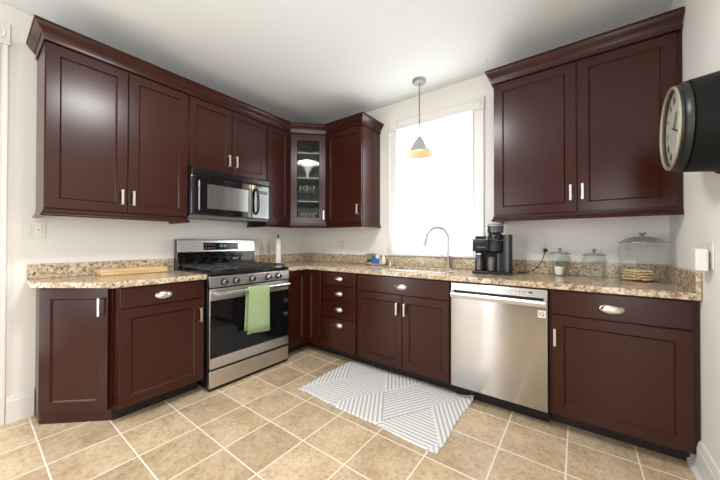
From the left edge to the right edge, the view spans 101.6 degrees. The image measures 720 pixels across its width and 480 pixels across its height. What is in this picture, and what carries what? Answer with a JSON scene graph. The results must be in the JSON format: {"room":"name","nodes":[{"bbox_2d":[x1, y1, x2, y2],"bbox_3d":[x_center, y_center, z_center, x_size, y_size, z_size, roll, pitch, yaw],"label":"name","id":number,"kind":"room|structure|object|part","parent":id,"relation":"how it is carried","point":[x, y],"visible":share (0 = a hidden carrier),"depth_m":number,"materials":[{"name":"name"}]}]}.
{"room":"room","nodes":[
{"label":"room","id":0,"kind":"room"},
{"bbox_2d":[0,2,309,413],"bbox_3d":[-2.301,-0.168,1.964,0.150,2.684,5.500,0,-1,37],"label":"wall","id":1,"kind":"structure","parent":0,"point":[68,239],"depth_m":1.97,"materials":[{"name":"white paint"}]},
{"bbox_2d":[0,20,10,425],"bbox_3d":[-2.288,-0.107,1.825,0.036,2.560,0.130,0,-1,37],"label":"trim","id":2,"kind":"structure","parent":1,"relation":"attached to","point":[5,28],"depth_m":1.86,"materials":[{"name":"white paint"}]},
{"bbox_2d":[5,389,33,424],"bbox_3d":[-2.223,1.086,1.920,0.018,0.175,0.123,0,-1,37],"label":"baseboard","id":3,"kind":"structure","parent":1,"relation":"attached to","point":[18,406],"depth_m":1.91,"materials":[{"name":"white paint"}]},
{"bbox_2d":[20,221,45,238],"bbox_3d":[-2.195,-0.068,1.971,0.010,0.116,0.116,0,-1,37],"label":"switch plate","id":4,"kind":"object","parent":1,"relation":"attached to","point":[28,229],"visible":1,"depth_m":1.97,"materials":[{"name":"white plastic"}]},
{"bbox_2d":[24,225,30,234],"bbox_3d":[-2.207,-0.068,1.950,0.004,0.066,0.030,0,-1,37],"label":"rocker switch","id":5,"kind":"object","parent":4,"relation":"attached to","point":[27,228],"depth_m":1.95,"materials":[{"name":"white plastic"}]},
{"bbox_3d":[-2.177,-0.068,1.991,0.004,0.066,0.028,0,-1,37],"label":"dimmer knob","id":6,"kind":"part","parent":4,"relation":"part of","materials":[{"name":"white plastic"}]},
{"bbox_2d":[27,258,172,278],"bbox_3d":[-1.945,0.213,2.292,0.020,0.102,0.868,0,-1,37],"label":"backsplash","id":7,"kind":"structure","parent":1,"relation":"attached to","point":[68,269],"depth_m":2.15,"materials":[{"name":"stone"}]},
{"bbox_2d":[32,39,189,223],"bbox_3d":[-1.792,-0.703,2.197,0.386,1.113,0.846,0,-1,37],"label":"upper cabinet","id":8,"kind":"object","parent":1,"relation":"attached to","point":[110,138],"depth_m":2.01,"materials":[{"name":"brown wood"}]},
{"bbox_3d":[-1.792,-0.701,1.947,0.020,1.010,0.405,0,-1,37],"label":"door","id":9,"kind":"part","parent":8,"relation":"part of","materials":[{"name":"brown wood"}]},
{"bbox_3d":[-1.806,-0.166,2.202,0.353,0.040,0.846,0,-1,37],"label":"light rail","id":10,"kind":"part","parent":8,"relation":"part of","materials":[{"name":"brown wood"}]},
{"bbox_3d":[-1.670,-0.302,2.063,0.034,0.105,0.014,0,-1,37],"label":"handle","id":11,"kind":"part","parent":8,"relation":"part of","materials":[{"name":"silver metal"}]},
{"bbox_3d":[-1.631,-0.299,2.115,0.034,0.105,0.014,0,-1,37],"label":"handle","id":12,"kind":"part","parent":8,"relation":"part of","materials":[{"name":"silver metal"}]},
{"bbox_3d":[-1.549,-0.698,2.273,0.020,1.010,0.396,0,-1,37],"label":"door","id":13,"kind":"part","parent":8,"relation":"part of","materials":[{"name":"brown wood"}]},
{"bbox_2d":[26,14,383,133],"bbox_3d":[-1.027,-1.257,2.703,2.821,0.099,0.706,0,-1,-33],"label":"crown molding","id":14,"kind":"structure","parent":8,"relation":"attached to","point":[41,28],"depth_m":2.27,"materials":[{"name":"brown wood"}]},
{"bbox_2d":[188,94,266,180],"bbox_3d":[-1.318,-0.929,2.833,0.385,0.650,0.763,0,-1,37],"label":"upper cabinet","id":15,"kind":"object","parent":1,"relation":"attached to","point":[221,139],"visible":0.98,"depth_m":2.69,"materials":[{"name":"brown wood"}]},
{"bbox_3d":[-1.312,-0.906,2.592,0.020,0.588,0.372,0,-1,37],"label":"door","id":16,"kind":"part","parent":15,"relation":"part of","materials":[{"name":"brown wood"}]},
{"bbox_2d":[187,167,269,222],"bbox_3d":[-1.294,-0.394,2.811,0.446,0.409,0.757,0,-1,37],"label":"microwave","id":17,"kind":"object","parent":15,"relation":"attached to","point":[212,195],"visible":0.97,"depth_m":2.65,"materials":[{"name":"silver metal"}]},
{"bbox_3d":[-1.229,-0.380,2.637,0.024,0.330,0.558,0,-1,37],"label":"door","id":18,"kind":"part","parent":17,"relation":"part of","materials":[{"name":"silver metal"}]},
{"bbox_3d":[-1.189,-0.201,2.730,0.027,0.022,0.757,0,-1,37],"label":"trim","id":19,"kind":"part","parent":17,"relation":"part of","materials":[{"name":"grey plastic"}]},
{"bbox_3d":[-1.005,-0.378,2.875,0.059,0.260,0.025,0,-1,37],"label":"handle","id":20,"kind":"part","parent":17,"relation":"part of","materials":[{"name":"black plastic"}]},
{"bbox_3d":[-1.003,-0.378,2.942,0.022,0.330,0.197,0,-1,37],"label":"control panel","id":21,"kind":"part","parent":17,"relation":"part of","materials":[{"name":"silver metal"}]},
{"bbox_3d":[-1.086,-0.904,2.895,0.020,0.588,0.373,0,-1,37],"label":"door","id":22,"kind":"part","parent":15,"relation":"part of","materials":[{"name":"brown wood"}]},
{"bbox_2d":[248,124,289,223],"bbox_3d":[-1.012,-0.713,3.271,0.351,1.073,0.305,0,-1,37],"label":"upper cabinet","id":23,"kind":"object","parent":1,"relation":"attached to","point":[278,140],"visible":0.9,"depth_m":3.17,"materials":[{"name":"brown wood"}]},
{"bbox_3d":[-0.879,-0.691,3.172,0.020,1.010,0.295,0,-1,37],"label":"door","id":24,"kind":"part","parent":23,"relation":"part of","materials":[{"name":"brown wood"}]},
{"bbox_2d":[0,0,673,123],"bbox_3d":[-0.865,-1.567,0.906,3.728,0.100,5.500,0,-1,37],"label":"ceiling","id":25,"kind":"structure","parent":0,"point":[299,61],"depth_m":2.17,"materials":[{"name":"white paint"}]},
{"bbox_2d":[404,77,434,158],"bbox_3d":[0.558,-1.153,2.760,0.290,0.696,0.290,0,-1,37],"label":"pendant lamp","id":26,"kind":"object","parent":25,"relation":"hanging from","point":[419,149],"visible":1,"depth_m":2.76,"materials":[{"name":"silver metal"}]},
{"bbox_3d":[0.558,-1.206,2.761,0.009,0.531,0.009,0,-1,37],"label":"rod","id":27,"kind":"part","parent":26,"relation":"part of","materials":[{"name":"grey metal"}]},
{"bbox_3d":[0.558,-0.877,2.758,0.290,0.143,0.290,0,-1,37],"label":"lamp shade","id":28,"kind":"part","parent":26,"relation":"part of","materials":[{"name":"grey glass"}]},
{"bbox_2d":[0,346,695,479],"bbox_3d":[-0.868,1.217,0.884,3.728,0.100,5.500,0,-1,37],"label":"floor","id":29,"kind":"structure","parent":0,"point":[259,425],"depth_m":1.67,"materials":[{"name":"tile"}]},
{"bbox_2d":[35,288,112,423],"bbox_3d":[-1.901,0.737,1.942,0.502,0.874,0.297,0,-1,37],"label":"base cabinet","id":30,"kind":"object","parent":29,"relation":"on","point":[74,326],"visible":0.97,"depth_m":1.88,"materials":[{"name":"brown wood"}]},
{"bbox_3d":[-1.660,0.429,1.874,0.014,0.115,0.034,0,0,-6],"label":"handle","id":31,"kind":"part","parent":30,"relation":"part of","materials":[{"name":"silver metal"}]},
{"bbox_2d":[112,280,203,419],"bbox_3d":[-1.589,0.739,2.228,0.660,0.874,0.530,0,-1,37],"label":"base cabinet","id":32,"kind":"object","parent":29,"relation":"on","point":[158,330],"visible":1,"depth_m":2.01,"materials":[{"name":"brown wood"}]},
{"bbox_2d":[26,258,206,287],"bbox_3d":[-1.695,0.231,2.103,0.647,0.139,0.872,0,-1,37],"label":"countertop","id":33,"kind":"structure","parent":32,"relation":"on","point":[68,274],"depth_m":2.06,"materials":[{"name":"stone"}]},
{"bbox_2d":[96,266,167,275],"bbox_3d":[-1.794,0.242,2.331,0.130,0.045,0.430,0,-1,37],"label":"cutting board","id":34,"kind":"object","parent":33,"relation":"on","point":[147,269],"visible":1,"depth_m":2.26,"materials":[{"name":"brown wood"}]},
{"bbox_3d":[-1.363,0.373,2.055,0.020,0.128,0.510,0,-1,37],"label":"drawer","id":35,"kind":"part","parent":32,"relation":"part of","materials":[{"name":"brown wood"}]},
{"bbox_3d":[-1.353,0.378,2.031,0.026,0.053,0.106,0,-1,37],"label":"handle","id":36,"kind":"part","parent":32,"relation":"part of","materials":[{"name":"silver metal"}]},
{"bbox_3d":[-1.205,0.565,2.221,0.034,0.105,0.014,0,-1,37],"label":"handle","id":37,"kind":"part","parent":32,"relation":"part of","materials":[{"name":"silver metal"}]},
{"bbox_2d":[174,239,289,391],"bbox_3d":[-1.159,0.586,2.729,0.720,1.189,0.768,0,-1,37],"label":"gas stove","id":38,"kind":"object","parent":29,"relation":"on","point":[231,355],"visible":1,"depth_m":2.53,"materials":[{"name":"silver metal"}]},
{"bbox_2d":[178,266,288,274],"bbox_3d":[-1.151,0.267,2.726,0.570,0.015,0.764,0,-1,37],"label":"cooktop","id":39,"kind":"object","parent":38,"relation":"in","point":[258,269],"depth_m":2.54,"materials":[{"name":"black metal"}]},
{"bbox_3d":[-0.939,0.694,2.564,0.035,0.618,0.760,0,-1,37],"label":"oven door","id":40,"kind":"part","parent":38,"relation":"part of","materials":[{"name":"silver metal"}]},
{"bbox_3d":[-0.947,1.162,2.566,0.018,0.024,0.748,0,-1,37],"label":"kick plate","id":41,"kind":"part","parent":38,"relation":"part of","materials":[{"name":"silver metal"}]},
{"bbox_3d":[-0.940,1.084,2.562,0.035,0.128,0.760,0,-1,37],"label":"drawer","id":42,"kind":"part","parent":38,"relation":"part of","materials":[{"name":"silver metal"}]},
{"bbox_3d":[-0.936,0.324,2.565,0.044,0.096,0.768,0,-1,37],"label":"control panel","id":43,"kind":"part","parent":38,"relation":"part of","materials":[{"name":"silver metal"}]},
{"bbox_3d":[-0.924,0.696,2.553,0.003,0.444,0.756,0,-1,37],"label":"oven glass","id":44,"kind":"part","parent":38,"relation":"part of","materials":[{"name":"black glass"}]},
{"bbox_3d":[-0.898,0.418,2.536,0.068,0.035,0.698,0,-1,37],"label":"handle","id":45,"kind":"part","parent":38,"relation":"part of","materials":[{"name":"silver metal"}]},
{"bbox_2d":[244,284,269,334],"bbox_3d":[-0.881,0.597,2.526,0.061,0.407,0.220,0,-1,37],"label":"dish towel","id":46,"kind":"object","parent":38,"relation":"hanging from","point":[257,303],"visible":0.99,"depth_m":2.50,"materials":[{"name":"green fabric"}]},
{"bbox_2d":[286,269,328,352],"bbox_3d":[-0.628,0.749,3.383,0.822,0.874,0.904,0,-1,37],"label":"base cabinet","id":47,"kind":"object","parent":29,"relation":"on","point":[305,288],"visible":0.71,"depth_m":3.05,"materials":[{"name":"brown wood"}]},
{"bbox_3d":[-0.651,0.697,3.009,0.020,0.758,0.268,0,-1,37],"label":"door","id":48,"kind":"part","parent":47,"relation":"part of","materials":[{"name":"brown wood"}]},
{"bbox_3d":[-0.474,0.697,3.064,0.186,0.758,0.020,0,-1,37],"label":"door","id":49,"kind":"part","parent":47,"relation":"part of","materials":[{"name":"brown wood"}]},
{"bbox_2d":[254,253,701,300],"bbox_3d":[0.415,0.237,2.611,3.422,0.139,0.905,0,-1,37],"label":"countertop","id":50,"kind":"structure","parent":47,"relation":"on","point":[672,282],"depth_m":2.20,"materials":[{"name":"stone"}]},
{"bbox_2d":[275,235,282,263],"bbox_3d":[-0.954,0.105,3.434,0.110,0.338,0.110,0,-1,37],"label":"paper towel roll","id":51,"kind":"object","parent":50,"relation":"on","point":[278,241],"visible":0.9,"depth_m":3.41,"materials":[{"name":"white paper"}]},
{"bbox_2d":[365,262,387,264],"bbox_3d":[0.172,0.264,3.229,0.292,0.020,0.146,0,-1,37],"label":"soap tray","id":52,"kind":"object","parent":50,"relation":"on","point":[366,263],"visible":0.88,"depth_m":3.17,"materials":[{"name":"beige wood"}]},
{"bbox_2d":[365,253,375,262],"bbox_3d":[0.119,0.205,3.288,0.131,0.120,0.107,0,-1,37],"label":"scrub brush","id":53,"kind":"object","parent":52,"relation":"on","point":[369,256],"visible":0.88,"depth_m":3.26,"materials":[{"name":"grey"}]},
{"bbox_2d":[371,258,380,263],"bbox_3d":[0.175,0.234,3.199,0.106,0.062,0.032,0,-1,29],"label":"pack","id":54,"kind":"object","parent":52,"relation":"on","point":[375,261],"visible":0.79,"depth_m":3.18,"materials":[{"name":"blue plastic"}]},
{"bbox_2d":[382,253,385,263],"bbox_3d":[0.255,0.201,3.174,0.044,0.127,0.044,0,-1,37],"label":"soap bottle","id":55,"kind":"object","parent":52,"relation":"on","point":[383,257],"visible":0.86,"depth_m":3.16,"materials":[{"name":"beige plastic"}]},
{"bbox_2d":[379,266,459,272],"bbox_3d":[0.535,0.377,2.720,0.730,0.223,0.370,0,-1,37],"label":"sink","id":56,"kind":"object","parent":50,"relation":"in","point":[387,266],"visible":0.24,"depth_m":2.67,"materials":[{"name":"silver metal"}]},
{"bbox_2d":[422,226,450,268],"bbox_3d":[0.724,0.069,2.779,0.275,0.404,0.067,0,0,1],"label":"faucet","id":57,"kind":"object","parent":50,"relation":"on","point":[448,256],"visible":0.99,"depth_m":2.76,"materials":[{"name":"silver metal"}]},
{"bbox_3d":[0.730,0.009,2.772,0.239,0.284,0.031,0,0,0],"label":"spout","id":58,"kind":"part","parent":57,"relation":"part of","materials":[{"name":"silver metal"}]},
{"bbox_2d":[472,223,512,274],"bbox_3d":[1.067,0.070,2.361,0.283,0.396,0.244,0,-1,29],"label":"coffee maker","id":59,"kind":"object","parent":50,"relation":"on","point":[493,251],"visible":1,"depth_m":2.28,"materials":[{"name":"black plastic"}]},
{"bbox_3d":[0.988,-0.001,2.371,0.135,0.012,0.123,0,-1,29],"label":"lid","id":60,"kind":"part","parent":59,"relation":"part of","materials":[{"name":"grey plastic"}]},
{"bbox_2d":[486,257,495,270],"bbox_3d":[1.039,0.188,2.324,0.072,0.113,0.072,0,-1,29],"label":"cup","id":61,"kind":"object","parent":59,"relation":"on","point":[490,261],"depth_m":2.29,"materials":[{"name":"grey metal"}]},
{"bbox_3d":[1.060,-0.117,2.306,0.130,0.024,0.130,0,-1,29],"label":"hopper lid","id":62,"kind":"part","parent":59,"relation":"part of","materials":[{"name":"grey"}]},
{"bbox_3d":[1.152,0.103,2.345,0.118,0.286,0.190,0,-1,29],"label":"water tank","id":63,"kind":"part","parent":59,"relation":"part of","materials":[{"name":"black plastic"}]},
{"bbox_2d":[550,247,570,253],"bbox_3d":[1.512,0.161,2.219,0.140,0.212,0.140,0,-1,37],"label":"glass jar","id":64,"kind":"object","parent":50,"relation":"on","point":[559,248],"visible":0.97,"depth_m":2.19,"materials":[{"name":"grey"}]},
{"bbox_2d":[554,264,564,274],"bbox_3d":[1.505,0.221,2.226,0.065,0.080,0.071,0,0,-20],"label":"potted succulent","id":65,"kind":"object","parent":64,"relation":"in","point":[559,268],"visible":1,"depth_m":2.20,"materials":[{"name":"white ceramic"}]},
{"bbox_2d":[582,249,606,258],"bbox_3d":[1.668,0.164,2.091,0.142,0.204,0.142,0,-1,37],"label":"glass jar","id":66,"kind":"object","parent":50,"relation":"on","point":[593,250],"visible":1,"depth_m":2.08,"materials":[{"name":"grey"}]},
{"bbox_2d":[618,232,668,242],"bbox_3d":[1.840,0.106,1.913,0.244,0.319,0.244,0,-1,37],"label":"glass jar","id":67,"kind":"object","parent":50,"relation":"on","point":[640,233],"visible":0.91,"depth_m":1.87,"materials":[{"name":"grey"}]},
{"bbox_3d":[1.840,0.017,1.913,0.242,0.006,0.242,0,-1,37],"label":"lid","id":68,"kind":"part","parent":67,"relation":"part of","materials":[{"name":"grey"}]},
{"bbox_2d":[322,271,364,362],"bbox_3d":[-0.034,0.748,3.098,0.466,0.874,0.652,0,-1,37],"label":"base cabinet","id":69,"kind":"object","parent":29,"relation":"on","point":[339,289],"visible":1,"depth_m":2.84,"materials":[{"name":"brown wood"}]},
{"bbox_3d":[-0.219,0.829,2.845,0.106,0.053,0.026,0,-1,37],"label":"handle","id":70,"kind":"part","parent":69,"relation":"part of","materials":[{"name":"silver metal"}]},
{"bbox_3d":[-0.219,0.677,2.846,0.106,0.053,0.026,0,-1,37],"label":"handle","id":71,"kind":"part","parent":69,"relation":"part of","materials":[{"name":"silver metal"}]},
{"bbox_3d":[-0.219,0.523,2.847,0.106,0.053,0.026,0,-1,37],"label":"handle","id":72,"kind":"part","parent":69,"relation":"part of","materials":[{"name":"silver metal"}]},
{"bbox_3d":[-0.218,0.379,2.848,0.106,0.053,0.026,0,-1,37],"label":"handle","id":73,"kind":"part","parent":69,"relation":"part of","materials":[{"name":"silver metal"}]},
{"bbox_3d":[-0.212,0.920,2.867,0.436,0.302,0.020,0,-1,37],"label":"drawer","id":74,"kind":"part","parent":69,"relation":"part of","materials":[{"name":"brown wood"}]},
{"bbox_3d":[-0.211,0.684,2.869,0.436,0.157,0.020,0,-1,37],"label":"drawer","id":75,"kind":"part","parent":69,"relation":"part of","materials":[{"name":"brown wood"}]},
{"bbox_3d":[-0.211,0.527,2.870,0.436,0.146,0.020,0,-1,37],"label":"drawer","id":76,"kind":"part","parent":69,"relation":"part of","materials":[{"name":"brown wood"}]},
{"bbox_3d":[-0.211,0.381,2.872,0.436,0.133,0.020,0,-1,37],"label":"drawer","id":77,"kind":"part","parent":69,"relation":"part of","materials":[{"name":"brown wood"}]},
{"bbox_2d":[297,360,473,453],"bbox_3d":[0.173,1.158,2.250,1.181,0.040,0.742,0,-1,37],"label":"rug","id":78,"kind":"object","parent":29,"relation":"on","point":[423,414],"visible":1,"depth_m":2.14,"materials":[{"name":"white fabric"}]},
{"bbox_2d":[358,274,454,390],"bbox_3d":[0.502,0.745,2.693,0.874,0.874,0.660,0,-1,37],"label":"base cabinet","id":79,"kind":"object","parent":29,"relation":"on","point":[404,323],"visible":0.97,"depth_m":2.42,"materials":[{"name":"brown wood"}]},
{"bbox_3d":[0.170,0.769,2.584,0.455,0.608,0.020,0,-1,37],"label":"door","id":80,"kind":"part","parent":79,"relation":"part of","materials":[{"name":"brown wood"}]},
{"bbox_3d":[0.332,0.389,2.438,0.106,0.053,0.026,0,-1,37],"label":"handle","id":81,"kind":"part","parent":79,"relation":"part of","materials":[{"name":"silver metal"}]},
{"bbox_3d":[0.331,0.386,2.468,0.856,0.144,0.020,0,-1,37],"label":"false drawer","id":82,"kind":"part","parent":79,"relation":"part of","materials":[{"name":"brown wood"}]},
{"bbox_3d":[0.364,0.574,2.407,0.014,0.105,0.034,0,-1,37],"label":"handle","id":83,"kind":"part","parent":79,"relation":"part of","materials":[{"name":"silver metal"}]},
{"bbox_3d":[0.515,0.767,2.327,0.395,0.608,0.020,0,-1,37],"label":"door","id":84,"kind":"part","parent":79,"relation":"part of","materials":[{"name":"brown wood"}]},
{"bbox_2d":[450,281,549,421],"bbox_3d":[1.096,0.746,2.237,0.610,0.868,0.651,0,-1,37],"label":"dishwasher","id":85,"kind":"object","parent":29,"relation":"on","point":[500,333],"visible":0.98,"depth_m":1.98,"materials":[{"name":"silver metal"}]},
{"bbox_3d":[0.910,0.404,1.990,0.600,0.042,0.028,0,-1,37],"label":"handle","id":86,"kind":"part","parent":85,"relation":"part of","materials":[{"name":"silver metal"}]},
{"bbox_2d":[549,289,699,460],"bbox_3d":[1.605,0.740,1.872,0.630,0.874,0.660,0,-1,37],"label":"base cabinet","id":87,"kind":"object","parent":29,"relation":"on","point":[624,368],"visible":0.99,"depth_m":1.61,"materials":[{"name":"brown wood"}]},
{"bbox_3d":[1.189,0.593,1.792,0.014,0.105,0.034,0,-1,37],"label":"handle","id":88,"kind":"part","parent":87,"relation":"part of","materials":[{"name":"silver metal"}]},
{"bbox_3d":[1.405,0.387,1.638,0.106,0.053,0.026,0,-1,37],"label":"handle","id":89,"kind":"part","parent":87,"relation":"part of","materials":[{"name":"silver metal"}]},
{"bbox_3d":[1.430,0.381,1.648,0.592,0.144,0.020,0,-1,37],"label":"drawer","id":90,"kind":"part","parent":87,"relation":"part of","materials":[{"name":"brown wood"}]},
{"bbox_2d":[310,75,669,264],"bbox_3d":[0.732,-0.157,3.040,3.428,2.684,0.150,0,-1,37],"label":"wall","id":91,"kind":"structure","parent":0,"point":[577,237],"depth_m":2.51,"materials":[{"name":"white paint"}]},
{"bbox_2d":[289,132,326,224],"bbox_3d":[-0.616,-0.711,3.558,0.643,1.073,0.629,0,-1,37],"label":"upper cabinet","id":92,"kind":"object","parent":91,"relation":"attached to","point":[302,145],"visible":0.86,"depth_m":3.34,"materials":[{"name":"brown wood"}]},
{"bbox_2d":[297,177,318,188],"bbox_3d":[-0.622,-0.706,3.567,0.594,0.012,0.594,0,-1,37],"label":"shelf","id":93,"kind":"object","parent":92,"relation":"attached to","point":[305,181],"depth_m":3.57,"materials":[{"name":"clear glass"}]},
{"bbox_2d":[298,159,318,176],"bbox_3d":[-0.624,-0.819,3.490,0.296,0.212,0.296,0,-1,37],"label":"cake stand","id":94,"kind":"object","parent":92,"relation":"on","point":[307,165],"visible":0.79,"depth_m":3.43,"materials":[{"name":"white ceramic"}]},
{"bbox_3d":[-0.624,-0.894,3.491,0.280,0.028,0.280,0,-1,37],"label":"plate","id":95,"kind":"part","parent":94,"relation":"part of","materials":[{"name":"white ceramic"}]},
{"bbox_3d":[-0.624,-0.917,3.491,0.296,0.018,0.296,0,-1,37],"label":"dark rim dish","id":96,"kind":"part","parent":94,"relation":"part of","materials":[{"name":"white ceramic"}]},
{"bbox_2d":[298,152,318,160],"bbox_3d":[-0.622,-0.991,3.569,0.594,0.012,0.594,0,-1,37],"label":"shelf","id":97,"kind":"object","parent":92,"relation":"attached to","point":[301,155],"depth_m":3.43,"materials":[{"name":"grey laminate"}]},
{"bbox_2d":[297,201,325,207],"bbox_3d":[-0.622,-0.438,3.565,0.594,0.012,0.594,0,-1,37],"label":"shelf","id":98,"kind":"object","parent":92,"relation":"attached to","point":[300,204],"depth_m":3.57,"materials":[{"name":"grey laminate"}]},
{"bbox_2d":[246,223,380,227],"bbox_3d":[-0.507,-0.157,3.196,1.493,0.040,0.339,0,0,0],"label":"rail","id":99,"kind":"object","parent":92,"relation":"attached to","point":[255,224],"visible":1,"depth_m":3.21,"materials":[{"name":"brown wood"}]},
{"bbox_2d":[339,240,343,248],"bbox_3d":[-0.233,0.054,3.632,0.068,0.110,0.050,0,-1,37],"label":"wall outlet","id":100,"kind":"object","parent":91,"relation":"attached to","point":[341,243],"visible":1,"depth_m":3.62,"materials":[{"name":"white plastic"}]},
{"bbox_2d":[326,124,379,224],"bbox_3d":[-0.092,-0.712,3.320,0.508,1.073,0.385,0,-1,37],"label":"upper cabinet","id":101,"kind":"object","parent":91,"relation":"attached to","point":[352,153],"visible":0.98,"depth_m":3.19,"materials":[{"name":"brown wood"}]},
{"bbox_3d":[-0.180,-0.690,3.201,0.496,1.010,0.020,0,-1,37],"label":"door","id":102,"kind":"part","parent":101,"relation":"part of","materials":[{"name":"brown wood"}]},
{"bbox_2d":[388,95,484,257],"bbox_3d":[0.746,-0.568,2.983,1.010,1.465,0.160,0,-1,37],"label":"window","id":103,"kind":"structure","parent":91,"relation":"in","point":[476,105],"depth_m":2.75,"materials":[{"name":"white paint"}]},
{"bbox_2d":[387,112,475,254],"bbox_3d":[0.674,-0.517,2.930,0.948,1.302,0.047,0,-1,37],"label":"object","id":104,"kind":"structure","parent":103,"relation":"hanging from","point":[435,190],"depth_m":2.88,"materials":[{"name":"glass"}]},
{"bbox_3d":[0.699,-1.161,2.924,0.788,0.011,0.012,0,-1,37],"label":"curtain rod","id":105,"kind":"part","parent":104,"relation":"part of","materials":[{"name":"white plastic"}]},
{"bbox_3d":[0.741,0.152,2.972,0.970,0.025,0.145,0,-1,37],"label":"sill","id":106,"kind":"part","parent":103,"relation":"part of","materials":[{"name":"white paint"}]},
{"bbox_3d":[0.774,-0.525,3.021,0.790,1.330,0.065,0,-1,37],"label":"frame","id":107,"kind":"part","parent":103,"relation":"part of","materials":[{"name":"white paint"}]},
{"bbox_2d":[517,249,546,272],"bbox_3d":[1.383,0.168,2.363,0.242,0.198,0.033,0,0,5],"label":"power cord","id":108,"kind":"object","parent":91,"relation":"attached to","point":[544,250],"visible":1,"depth_m":2.35,"materials":[{"name":"black plastic"}]},
{"bbox_2d":[533,242,550,253],"bbox_3d":[1.475,0.063,2.385,0.125,0.092,0.008,0,-1,37],"label":"wall outlet","id":109,"kind":"object","parent":91,"relation":"attached to","point":[538,247],"visible":0.79,"depth_m":2.38,"materials":[{"name":"white plastic"}]},
{"bbox_2d":[536,244,539,251],"bbox_3d":[1.453,0.063,2.398,0.028,0.066,0.004,0,-1,37],"label":"switch","id":110,"kind":"object","parent":109,"relation":"attached to","point":[537,245],"depth_m":2.40,"materials":[{"name":"white plastic"}]},
{"bbox_2d":[484,6,684,223],"bbox_3d":[1.512,-0.726,2.117,1.063,1.165,0.401,0,-1,37],"label":"upper cabinet","id":111,"kind":"object","parent":91,"relation":"attached to","point":[577,124],"visible":0.98,"depth_m":1.93,"materials":[{"name":"brown wood"}]},
{"bbox_3d":[1.252,-0.696,2.134,0.514,1.010,0.020,0,-1,37],"label":"door","id":112,"kind":"part","parent":111,"relation":"part of","materials":[{"name":"brown wood"}]},
{"bbox_3d":[1.416,-0.319,1.974,0.014,0.105,0.034,0,-1,37],"label":"handle","id":113,"kind":"part","parent":111,"relation":"part of","materials":[{"name":"silver metal"}]},
{"bbox_3d":[1.467,-0.322,1.936,0.014,0.105,0.034,0,-1,37],"label":"handle","id":114,"kind":"part","parent":111,"relation":"part of","materials":[{"name":"silver metal"}]},
{"bbox_3d":[1.512,-1.258,2.121,1.062,0.099,0.401,0,-1,37],"label":"crown molding","id":115,"kind":"part","parent":111,"relation":"part of","materials":[{"name":"brown wood"}]},
{"bbox_3d":[1.539,-0.163,2.121,1.026,0.040,0.353,0,-1,37],"label":"light rail","id":116,"kind":"part","parent":111,"relation":"part of","materials":[{"name":"brown wood"}]},
{"bbox_3d":[1.647,-0.698,1.839,0.460,1.010,0.020,0,-1,37],"label":"door","id":117,"kind":"part","parent":111,"relation":"part of","materials":[{"name":"brown wood"}]},
{"bbox_2d":[669,0,719,469],"bbox_3d":[0.568,-0.181,-0.174,0.150,2.684,5.500,0,-1,37],"label":"wall","id":118,"kind":"structure","parent":0,"point":[699,223],"depth_m":1.41,"materials":[{"name":"white paint"}]},
{"bbox_2d":[659,71,719,173],"bbox_3d":[1.409,-0.478,1.227,0.170,0.417,0.417,0,-1,37],"label":"wall clock","id":119,"kind":"object","parent":118,"relation":"attached to","point":[689,140],"visible":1,"depth_m":1.14,"materials":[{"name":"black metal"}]},
{"bbox_2d":[666,92,678,165],"bbox_3d":[1.366,-0.478,1.259,0.022,0.321,0.321,0,-1,37],"label":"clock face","id":120,"kind":"object","parent":119,"relation":"on","point":[672,98],"depth_m":1.29,"materials":[{"name":"white plastic"}]},
{"bbox_2d":[687,440,719,479],"bbox_3d":[0.344,1.071,-0.332,0.030,0.175,4.695,0,-1,37],"label":"baseboard","id":121,"kind":"structure","parent":118,"relation":"attached to","point":[702,465],"depth_m":1.40,"materials":[{"name":"white paint"}]},
{"bbox_2d":[706,241,713,269],"bbox_3d":[1.601,0.068,1.343,0.008,0.130,0.085,0,-1,37],"label":"wall outlet","id":122,"kind":"object","parent":118,"relation":"attached to","point":[709,244],"visible":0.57,"depth_m":1.32,"materials":[{"name":"white plastic"}]},
{"bbox_2d":[690,248,708,271],"bbox_3d":[1.581,0.092,1.364,0.048,0.103,0.084,0,-1,37],"label":"plug","id":123,"kind":"object","parent":122,"relation":"attached to","point":[699,258],"visible":1,"depth_m":1.34,"materials":[{"name":"white plastic"}]}
]}

